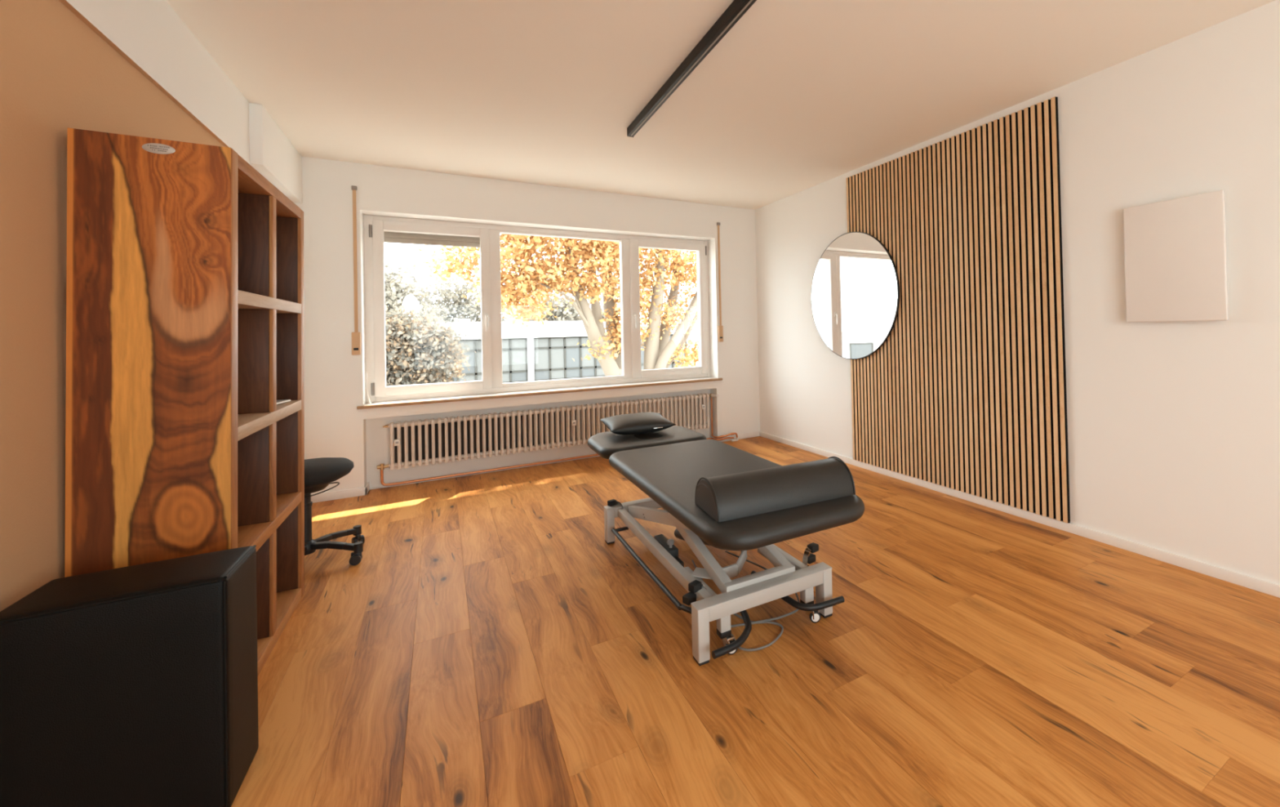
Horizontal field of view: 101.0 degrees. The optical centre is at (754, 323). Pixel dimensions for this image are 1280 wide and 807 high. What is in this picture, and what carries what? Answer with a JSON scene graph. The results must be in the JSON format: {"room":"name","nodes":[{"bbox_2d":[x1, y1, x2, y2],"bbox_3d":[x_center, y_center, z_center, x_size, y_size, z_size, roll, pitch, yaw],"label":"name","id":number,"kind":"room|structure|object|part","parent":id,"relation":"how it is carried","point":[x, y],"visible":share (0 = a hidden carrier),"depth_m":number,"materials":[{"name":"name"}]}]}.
{"room":"physiotherapy treatment room","nodes":[
{"label":"physiotherapy treatment room","id":0,"kind":"room"},
{"bbox_2d":[0,0,224,611],"bbox_3d":[-1.772,-0.025,0.897,0.250,2.550,6.572,-1,-1,-31],"label":"wall","id":1,"kind":"structure","parent":0,"point":[57,74],"depth_m":1.40,"materials":[{"name":"beige paint"}]},
{"bbox_2d":[58,0,249,164],"bbox_3d":[-1.423,-1.132,0.550,0.017,0.360,5.570,-1,-1,-31],"label":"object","id":2,"kind":"structure","parent":1,"relation":"attached to","point":[150,35],"depth_m":2.10,"materials":[{"name":"white paint"}]},
{"bbox_2d":[248,102,302,203],"bbox_3d":[-3.107,-1.069,3.371,0.072,0.347,1.002,-1,-1,-31],"label":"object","id":3,"kind":"structure","parent":1,"relation":"attached to","point":[273,155],"depth_m":3.18,"materials":[{"name":"white paint"}]},
{"bbox_2d":[293,156,759,494],"bbox_3d":[-1.792,0.170,4.936,4.666,2.850,0.358,-1,-1,-31],"label":"wall","id":4,"kind":"structure","parent":0,"point":[335,378],"depth_m":4.35,"materials":[{"name":"white paint"}]},
{"bbox_2d":[311,481,369,502],"bbox_3d":[-3.197,1.286,3.926,0.429,0.060,0.165,-1,-1,-31],"label":"baseboard","id":5,"kind":"structure","parent":4,"relation":"attached to","point":[341,494],"depth_m":3.89,"materials":[{"name":"white wood"}]},
{"bbox_2d":[351,185,360,355],"bbox_3d":[-3.056,-0.408,3.959,0.054,1.293,0.023,-1,-1,-31],"label":"strap","id":6,"kind":"object","parent":4,"relation":"attached to","point":[356,335],"visible":1,"depth_m":3.96,"materials":[{"name":"beige fabric"}]},
{"bbox_2d":[368,455,600,489],"bbox_3d":[-1.762,1.287,4.889,3.024,0.014,0.012,-1,-1,-31],"label":"baseboard","id":7,"kind":"structure","parent":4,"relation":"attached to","point":[380,486],"depth_m":4.46,"materials":[{"name":"white wood"}]},
{"bbox_2d":[356,214,722,408],"bbox_3d":[-1.818,-0.130,4.952,3.137,1.529,0.456,-1,-1,-31],"label":"window","id":8,"kind":"structure","parent":4,"relation":"in","point":[491,385],"depth_m":4.62,"materials":[{"name":"white plastic"}]},
{"bbox_2d":[365,373,372,404],"bbox_3d":[-3.003,0.505,4.026,0.017,0.246,0.055,-1,-1,6],"label":"pull cord","id":9,"kind":"object","parent":8,"relation":"hanging from","point":[366,392],"visible":1,"depth_m":4.01,"materials":[{"name":"white plastic"}]},
{"bbox_2d":[383,231,479,247],"bbox_3d":[-2.776,-0.794,4.501,0.900,0.225,0.018,-1,-1,-31],"label":"roller shutter","id":10,"kind":"object","parent":8,"relation":"attached to","point":[389,237],"visible":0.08,"depth_m":4.48,"materials":[{"name":"beige plastic"}]},
{"bbox_3d":[-2.722,-0.129,4.407,0.840,1.418,0.079,-1,-1,-31],"label":"sash","id":11,"kind":"part","parent":8,"relation":"part of","materials":[{"name":"white plastic"}]},
{"bbox_3d":[-2.356,-0.014,4.552,0.028,0.156,0.051,-1,-1,-31],"label":"handle","id":12,"kind":"part","parent":8,"relation":"part of","materials":[{"name":"white plastic"}]},
{"bbox_3d":[-1.207,-0.032,5.251,0.028,0.156,0.051,-1,-1,-31],"label":"handle","id":13,"kind":"part","parent":8,"relation":"part of","materials":[{"name":"white plastic"}]},
{"bbox_3d":[-0.911,-0.158,5.509,0.848,1.418,0.079,-1,-1,-31],"label":"sash","id":14,"kind":"part","parent":8,"relation":"part of","materials":[{"name":"white plastic"}]},
{"bbox_2d":[377,392,737,485],"bbox_3d":[-1.587,1.029,4.868,3.187,0.521,0.223,-1,-1,-31],"label":"radiator","id":15,"kind":"object","parent":4,"relation":"attached to","point":[413,442],"visible":0.82,"depth_m":4.60,"materials":[{"name":"metal"}]},
{"bbox_2d":[716,222,723,341],"bbox_3d":[-0.378,-0.450,5.589,0.054,1.288,0.023,-1,-1,-31],"label":"strap","id":16,"kind":"object","parent":4,"relation":"attached to","point":[720,327],"visible":1,"depth_m":5.59,"materials":[{"name":"beige fabric"}]},
{"bbox_2d":[717,431,759,441],"bbox_3d":[-0.169,1.239,5.680,0.522,0.055,0.012,-1,-1,-31],"label":"baseboard","id":17,"kind":"structure","parent":4,"relation":"attached to","point":[756,433],"depth_m":5.71,"materials":[{"name":"white wood"}]},
{"bbox_2d":[165,0,1275,209],"bbox_3d":[-0.031,-1.478,2.073,4.488,0.300,7.150,-1,-1,-31],"label":"ceiling","id":18,"kind":"structure","parent":0,"point":[797,95],"depth_m":2.72,"materials":[{"name":"paint"}]},
{"bbox_2d":[626,0,756,137],"bbox_3d":[-0.169,-1.293,2.308,0.043,0.058,2.603,-1,-1,-30],"label":"rail","id":19,"kind":"object","parent":18,"relation":"attached to","point":[737,9],"visible":1,"depth_m":2.50,"materials":[{"name":"black metal"}]},
{"bbox_2d":[231,435,1279,806],"bbox_3d":[0.088,1.369,1.954,4.488,0.300,6.945,-1,-1,-31],"label":"floor","id":20,"kind":"structure","parent":0,"point":[486,644],"depth_m":1.82,"materials":[{"name":"brown wood"}]},
{"bbox_2d":[0,544,258,806],"bbox_3d":[-1.569,0.946,1.319,0.396,0.608,0.262,-1,-1,-30],"label":"speaker","id":21,"kind":"object","parent":20,"relation":"on","point":[134,685],"visible":1,"depth_m":1.23,"materials":[{"name":"black fabric"}]},
{"bbox_2d":[64,128,304,675],"bbox_3d":[-2.044,0.359,1.964,0.373,1.821,0.976,0,-1,-31],"label":"bookcase","id":22,"kind":"object","parent":20,"relation":"on","point":[185,329],"visible":0.76,"depth_m":1.58,"materials":[{"name":"wood"}]},
{"bbox_3d":[-1.811,0.350,1.570,0.338,1.814,0.058,0,-1,-31],"label":"panel","id":23,"kind":"part","parent":22,"relation":"part of","materials":[{"name":"brown wood"}]},
{"bbox_3d":[-1.800,-0.528,1.564,0.070,0.031,0.001,0,-1,-31],"label":"label plate","id":24,"kind":"part","parent":22,"relation":"part of","materials":[{"name":"silver metal"}]},
{"bbox_3d":[-1.666,0.349,1.657,0.003,1.813,0.056,0,-1,-31],"label":"post","id":25,"kind":"part","parent":22,"relation":"part of","materials":[{"name":"brown wood"}]},
{"bbox_2d":[276,399,290,404],"bbox_3d":[-2.137,0.344,2.192,0.180,0.010,0.250,-1,-1,-20],"label":"tablet","id":26,"kind":"object","parent":22,"relation":"on","point":[278,402],"visible":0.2,"depth_m":2.29,"materials":[{"name":"white plastic"}]},
{"bbox_3d":[-2.279,0.370,2.358,0.338,1.812,0.058,0,-1,-31],"label":"panel","id":27,"kind":"part","parent":22,"relation":"part of","materials":[{"name":"brown wood"}]},
{"bbox_2d":[304,457,364,564],"bbox_3d":[-2.413,1.013,2.735,0.571,0.544,0.595,-1,-1,-31],"label":"stool","id":28,"kind":"object","parent":20,"relation":"on","point":[319,473],"visible":0.44,"depth_m":2.75,"materials":[{"name":"black leather"}]},
{"bbox_3d":[-2.398,0.801,2.759,0.416,0.119,0.416,-1,-1,-31],"label":"seat","id":29,"kind":"part","parent":28,"relation":"part of","materials":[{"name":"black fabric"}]},
{"bbox_3d":[-2.229,1.192,2.761,0.263,0.060,0.040,-1,-1,-2],"label":"leg","id":30,"kind":"part","parent":28,"relation":"part of","materials":[{"name":"black plastic"}]},
{"bbox_3d":[-2.346,1.196,2.910,0.040,0.060,0.263,-1,-1,16],"label":"leg","id":31,"kind":"part","parent":28,"relation":"part of","materials":[{"name":"black plastic"}]},
{"bbox_2d":[587,425,864,665],"bbox_3d":[-0.312,0.957,2.641,0.680,0.558,2.017,-1,-1,-30],"label":"massage table","id":32,"kind":"object","parent":20,"relation":"on","point":[667,464],"visible":0.97,"depth_m":2.13,"materials":[{"name":"black leather"}]},
{"bbox_3d":[-0.832,1.147,2.969,0.045,0.188,0.062,-1,-1,-30],"label":"leg","id":33,"kind":"part","parent":32,"relation":"part of","materials":[{"name":"silver metal"}]},
{"bbox_3d":[-0.774,1.065,2.982,0.028,0.084,0.091,-1,-1,-43],"label":"foot lever","id":34,"kind":"part","parent":32,"relation":"part of","materials":[{"name":"silver metal"}]},
{"bbox_2d":[599,412,675,435],"bbox_3d":[-0.752,0.637,3.319,0.410,0.108,0.331,-1,-1,-28],"label":"pillow","id":35,"kind":"object","parent":32,"relation":"on","point":[637,423],"visible":1,"depth_m":3.23,"materials":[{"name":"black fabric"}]},
{"bbox_2d":[587,425,706,458],"bbox_3d":[-0.691,0.729,3.260,0.656,0.068,0.577,-1,-1,-30],"label":"cushion","id":36,"kind":"object","parent":32,"relation":"on","point":[606,443],"depth_m":3.11,"materials":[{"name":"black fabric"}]},
{"bbox_3d":[-0.428,0.928,2.482,0.032,0.317,1.126,-1,-1,-30],"label":"arm","id":37,"kind":"part","parent":32,"relation":"part of"},
{"bbox_3d":[-0.467,1.068,2.457,0.036,0.046,1.197,-1,-1,-30],"label":"rail","id":38,"kind":"part","parent":32,"relation":"part of","materials":[{"name":"white metal"}]},
{"bbox_3d":[-0.400,1.046,2.464,0.036,0.040,0.036,-1,-1,-30],"label":"knob","id":39,"kind":"part","parent":32,"relation":"part of","materials":[{"name":"grey plastic"}]},
{"bbox_3d":[-0.212,1.067,2.110,0.022,0.022,0.344,-1,-1,-30],"label":"slide rail","id":40,"kind":"part","parent":32,"relation":"part of","materials":[{"name":"white metal"}]},
{"bbox_3d":[-0.197,1.121,1.887,0.045,0.188,0.062,-1,-1,-30],"label":"leg","id":41,"kind":"part","parent":32,"relation":"part of","materials":[{"name":"white metal"}]},
{"bbox_3d":[-0.191,1.048,2.170,0.135,0.016,0.075,-1,-1,11],"label":"gusset plate","id":42,"kind":"part","parent":32,"relation":"part of","materials":[{"name":"white metal"}]},
{"bbox_3d":[-0.117,1.111,1.942,0.042,0.069,0.040,-1,-1,-30],"label":"castor post","id":43,"kind":"part","parent":32,"relation":"part of","materials":[{"name":"white metal"}]},
{"bbox_3d":[-0.231,0.927,2.497,0.318,0.269,1.027,-1,-1,-30],"label":"scissor frame","id":44,"kind":"part","parent":32,"relation":"part of","materials":[{"name":"silver metal"}]},
{"bbox_2d":[608,439,864,550],"bbox_3d":[-0.175,0.712,2.382,0.660,0.068,1.422,-1,-1,-30],"label":"cushion","id":45,"kind":"object","parent":32,"relation":"on","point":[669,474],"depth_m":2.03,"materials":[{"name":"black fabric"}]},
{"bbox_3d":[0.108,1.061,2.298,0.022,0.022,0.344,-1,-1,-30],"label":"slide rail","id":46,"kind":"part","parent":32,"relation":"part of","materials":[{"name":"white metal"}]},
{"bbox_2d":[694,456,855,521],"bbox_3d":[0.080,0.606,1.971,0.578,0.122,0.233,-1,-1,-27],"label":"bolster","id":47,"kind":"object","parent":32,"relation":"on","point":[726,497],"visible":1,"depth_m":1.88,"materials":[{"name":"black leather"}]},
{"bbox_3d":[-0.080,1.062,2.684,0.036,0.046,1.197,-1,-1,-30],"label":"rail","id":48,"kind":"part","parent":32,"relation":"part of","materials":[{"name":"white metal"}]},
{"bbox_3d":[0.231,1.030,2.270,0.054,0.092,0.029,-1,-1,-43],"label":"foot lever","id":49,"kind":"part","parent":32,"relation":"part of","materials":[{"name":"black plastic"}]},
{"bbox_3d":[0.215,1.106,2.137,0.042,0.069,0.040,-1,-1,-30],"label":"castor post","id":50,"kind":"part","parent":32,"relation":"part of","materials":[{"name":"white metal"}]},
{"bbox_3d":[0.290,1.113,2.173,0.045,0.188,0.062,-1,-1,-30],"label":"leg","id":51,"kind":"part","parent":32,"relation":"part of","materials":[{"name":"white metal"}]},
{"bbox_2d":[755,0,1279,584],"bbox_3d":[1.848,-0.084,3.100,0.250,2.550,6.572,-1,-1,-31],"label":"wall","id":52,"kind":"structure","parent":0,"point":[1174,427],"depth_m":2.60,"materials":[{"name":"white paint"}]},
{"bbox_2d":[845,158,906,474],"bbox_3d":[0.988,-0.053,4.250,0.022,2.444,0.598,-1,-1,-31],"label":"panel","id":53,"kind":"object","parent":52,"relation":"attached to","point":[873,194],"visible":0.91,"depth_m":4.18,"materials":[{"name":"brown wood"}]},
{"bbox_2d":[811,231,899,359],"bbox_3d":[0.829,-0.239,4.458,0.024,1.092,1.092,-1,-1,-31],"label":"round mirror","id":54,"kind":"object","parent":53,"relation":"attached to","point":[855,286],"visible":1,"depth_m":4.40,"materials":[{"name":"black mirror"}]},
{"bbox_2d":[898,132,976,495],"bbox_3d":[1.300,-0.066,3.737,0.022,2.444,0.602,-1,-1,-31],"label":"panel","id":55,"kind":"object","parent":52,"relation":"attached to","point":[934,216],"visible":1,"depth_m":3.70,"materials":[{"name":"brown wood"}]},
{"bbox_2d":[966,96,1070,522],"bbox_3d":[1.612,-0.078,3.223,0.022,2.444,0.598,-1,-1,-31],"label":"panel","id":56,"kind":"object","parent":52,"relation":"attached to","point":[1021,451],"visible":1,"depth_m":3.18,"materials":[{"name":"brown wood"}]},
{"bbox_2d":[760,431,1279,597],"bbox_3d":[1.764,1.166,3.018,0.013,0.052,6.572,-1,-1,-31],"label":"baseboard","id":57,"kind":"structure","parent":52,"relation":"attached to","point":[1254,583],"depth_m":2.89,"materials":[{"name":"white wood"}]},
{"bbox_2d":[1123,190,1228,322],"bbox_3d":[2.027,-0.304,2.503,0.058,0.586,0.400,-1,-1,-31],"label":"wall panel","id":58,"kind":"object","parent":52,"relation":"attached to","point":[1175,253],"visible":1,"depth_m":2.47,"materials":[{"name":"white glass"}]},
{"label":"outside","id":59,"kind":"structure","parent":0,"visible":0},
{"bbox_3d":[-24.674,5.616,40.683,120.000,0.400,84.620,-1,-1,-31],"label":"ground","id":60,"kind":"structure","parent":59,"visible":0},
{"bbox_2d":[402,294,419,319],"bbox_3d":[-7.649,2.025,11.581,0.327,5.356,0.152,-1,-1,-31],"label":"satellite dish","id":61,"kind":"object","parent":60,"relation":"on","point":[408,300],"visible":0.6,"depth_m":11.64,"materials":[{"name":"white metal"}]},
{"bbox_2d":[384,260,462,322],"bbox_3d":[-20.758,0.799,27.918,10.215,8.807,7.427,-1,-1,-31],"label":"tree","id":62,"kind":"object","parent":60,"relation":"on","point":[394,294],"visible":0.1,"depth_m":28.57,"materials":[{"name":"grey plant"}]},
{"bbox_2d":[385,301,471,386],"bbox_3d":[-7.925,2.118,9.998,4.536,5.150,2.585,-1,-1,-29],"label":"shrub","id":63,"kind":"object","parent":60,"relation":"on","point":[417,352],"visible":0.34,"depth_m":10.10,"materials":[{"name":"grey plant"}]},
{"bbox_2d":[415,271,519,322],"bbox_3d":[-22.240,0.775,37.620,9.321,9.135,10.730,-2,-1,40],"label":"tree","id":64,"kind":"object","parent":60,"relation":"on","point":[470,312],"visible":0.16,"depth_m":36.96,"materials":[{"name":"grey plant"}]},
{"bbox_2d":[410,233,665,376],"bbox_3d":[-2.921,-1.872,9.249,5.668,12.888,3.361,-1,-1,-31],"label":"maple tree","id":65,"kind":"object","parent":60,"relation":"on","point":[526,287],"visible":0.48,"depth_m":8.29,"materials":[{"name":"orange plant"}]},
{"bbox_2d":[501,291,591,321],"bbox_3d":[-13.179,1.386,32.978,6.113,7.394,7.300,-2,-1,45],"label":"tree","id":66,"kind":"object","parent":60,"relation":"on","point":[571,314],"visible":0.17,"depth_m":32.39,"materials":[{"name":"grey plant"}]},
{"bbox_2d":[431,318,696,382],"bbox_3d":[-10.382,2.331,25.676,14.100,5.180,5.250,-1,-1,-31],"label":"building","id":67,"kind":"structure","parent":60,"relation":"on","point":[538,352],"depth_m":23.32,"materials":[{"name":"white concrete"}]},
{"bbox_3d":[-12.203,0.921,21.917,0.680,0.460,0.020,-1,-1,-31],"label":"pane","id":68,"kind":"part","parent":67,"relation":"part of","materials":[{"name":"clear glass"}]},
{"bbox_3d":[-12.186,1.646,21.909,0.680,0.990,0.020,-1,-1,-31],"label":"pane","id":69,"kind":"part","parent":67,"relation":"part of","materials":[{"name":"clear glass"}]},
{"bbox_3d":[-12.169,2.371,21.901,0.680,0.460,0.020,-1,-1,-31],"label":"pane","id":70,"kind":"part","parent":67,"relation":"part of","materials":[{"name":"clear glass"}]},
{"bbox_3d":[-11.622,0.912,22.270,0.680,0.460,0.020,-1,-1,-31],"label":"pane","id":71,"kind":"part","parent":67,"relation":"part of","materials":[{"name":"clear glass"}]},
{"bbox_3d":[-11.605,1.637,22.262,0.680,0.990,0.020,-1,-1,-31],"label":"pane","id":72,"kind":"part","parent":67,"relation":"part of","materials":[{"name":"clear glass"}]},
{"bbox_3d":[-11.588,2.361,22.254,0.680,0.460,0.020,-1,-1,-31],"label":"pane","id":73,"kind":"part","parent":67,"relation":"part of","materials":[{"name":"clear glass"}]},
{"bbox_3d":[-11.050,0.902,22.619,0.660,0.460,0.020,-1,-1,-31],"label":"pane","id":74,"kind":"part","parent":67,"relation":"part of","materials":[{"name":"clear glass"}]},
{"bbox_3d":[-11.033,1.627,22.610,0.660,0.990,0.020,-1,-1,-31],"label":"pane","id":75,"kind":"part","parent":67,"relation":"part of","materials":[{"name":"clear glass"}]},
{"bbox_3d":[-11.016,2.352,22.602,0.660,0.460,0.020,-1,-1,-31],"label":"pane","id":76,"kind":"part","parent":67,"relation":"part of","materials":[{"name":"clear glass"}]},
{"bbox_3d":[-10.477,0.893,22.967,0.680,0.460,0.020,-1,-1,-31],"label":"pane","id":77,"kind":"part","parent":67,"relation":"part of","materials":[{"name":"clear glass"}]},
{"bbox_3d":[-10.461,1.618,22.959,0.680,0.990,0.020,-1,-1,-31],"label":"pane","id":78,"kind":"part","parent":67,"relation":"part of","materials":[{"name":"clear glass"}]},
{"bbox_3d":[-10.444,2.343,22.951,0.680,0.460,0.020,-1,-1,-31],"label":"pane","id":79,"kind":"part","parent":67,"relation":"part of","materials":[{"name":"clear glass"}]},
{"bbox_3d":[-9.657,0.880,23.466,0.680,0.460,0.020,-1,-1,-31],"label":"pane","id":80,"kind":"part","parent":67,"relation":"part of","materials":[{"name":"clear glass"}]},
{"bbox_3d":[-9.641,1.605,23.458,0.680,0.990,0.020,-1,-1,-31],"label":"pane","id":81,"kind":"part","parent":67,"relation":"part of","materials":[{"name":"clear glass"}]},
{"bbox_3d":[-9.624,2.329,23.450,0.680,0.460,0.020,-1,-1,-31],"label":"pane","id":82,"kind":"part","parent":67,"relation":"part of","materials":[{"name":"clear glass"}]},
{"bbox_3d":[-9.085,0.870,23.814,0.660,0.460,0.020,-1,-1,-31],"label":"pane","id":83,"kind":"part","parent":67,"relation":"part of","materials":[{"name":"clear glass"}]},
{"bbox_3d":[-9.068,1.595,23.806,0.660,0.990,0.020,-1,-1,-31],"label":"pane","id":84,"kind":"part","parent":67,"relation":"part of","materials":[{"name":"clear glass"}]},
{"bbox_3d":[-9.052,2.320,23.798,0.660,0.460,0.020,-1,-1,-31],"label":"pane","id":85,"kind":"part","parent":67,"relation":"part of","materials":[{"name":"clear glass"}]},
{"bbox_3d":[-8.504,0.861,24.168,0.700,0.460,0.020,-1,-1,-31],"label":"pane","id":86,"kind":"part","parent":67,"relation":"part of","materials":[{"name":"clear glass"}]},
{"bbox_3d":[-8.488,1.586,24.160,0.700,0.990,0.020,-1,-1,-31],"label":"pane","id":87,"kind":"part","parent":67,"relation":"part of","materials":[{"name":"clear glass"}]},
{"bbox_3d":[-8.471,2.311,24.152,0.700,0.460,0.020,-1,-1,-31],"label":"pane","id":88,"kind":"part","parent":67,"relation":"part of","materials":[{"name":"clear glass"}]},
{"bbox_3d":[-7.915,0.851,24.527,0.680,0.460,0.020,-1,-1,-31],"label":"pane","id":89,"kind":"part","parent":67,"relation":"part of","materials":[{"name":"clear glass"}]},
{"bbox_3d":[-7.898,1.576,24.519,0.680,0.990,0.020,-1,-1,-31],"label":"pane","id":90,"kind":"part","parent":67,"relation":"part of","materials":[{"name":"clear glass"}]},
{"bbox_3d":[-7.882,2.301,24.511,0.680,0.460,0.020,-1,-1,-31],"label":"pane","id":91,"kind":"part","parent":67,"relation":"part of","materials":[{"name":"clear glass"}]},
{"bbox_3d":[-7.275,2.291,24.880,0.740,0.460,0.020,-1,-1,-31],"label":"pane","id":92,"kind":"part","parent":67,"relation":"part of","materials":[{"name":"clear glass"}]},
{"bbox_3d":[-5.801,1.542,25.795,0.730,0.990,0.020,-1,-1,-31],"label":"pane","id":93,"kind":"part","parent":67,"relation":"part of","materials":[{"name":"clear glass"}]},
{"bbox_3d":[-3.927,1.511,26.936,0.740,0.990,0.020,-1,-1,-31],"label":"pane","id":94,"kind":"part","parent":67,"relation":"part of","materials":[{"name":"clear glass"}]},
{"bbox_2d":[577,304,619,318],"bbox_3d":[-12.253,1.555,41.166,10.270,7.192,6.873,-1,-1,-31],"label":"tree","id":95,"kind":"object","parent":60,"relation":"on","point":[601,305],"visible":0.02,"depth_m":40.39,"materials":[{"name":"grey plant"}]},
{"bbox_2d":[607,242,698,369],"bbox_3d":[-1.321,-1.939,10.259,3.690,12.971,3.919,-2,-1,19],"label":"maple tree","id":96,"kind":"object","parent":60,"relation":"on","point":[659,352],"visible":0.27,"depth_m":9.63,"materials":[{"name":"orange plant"}]}
]}

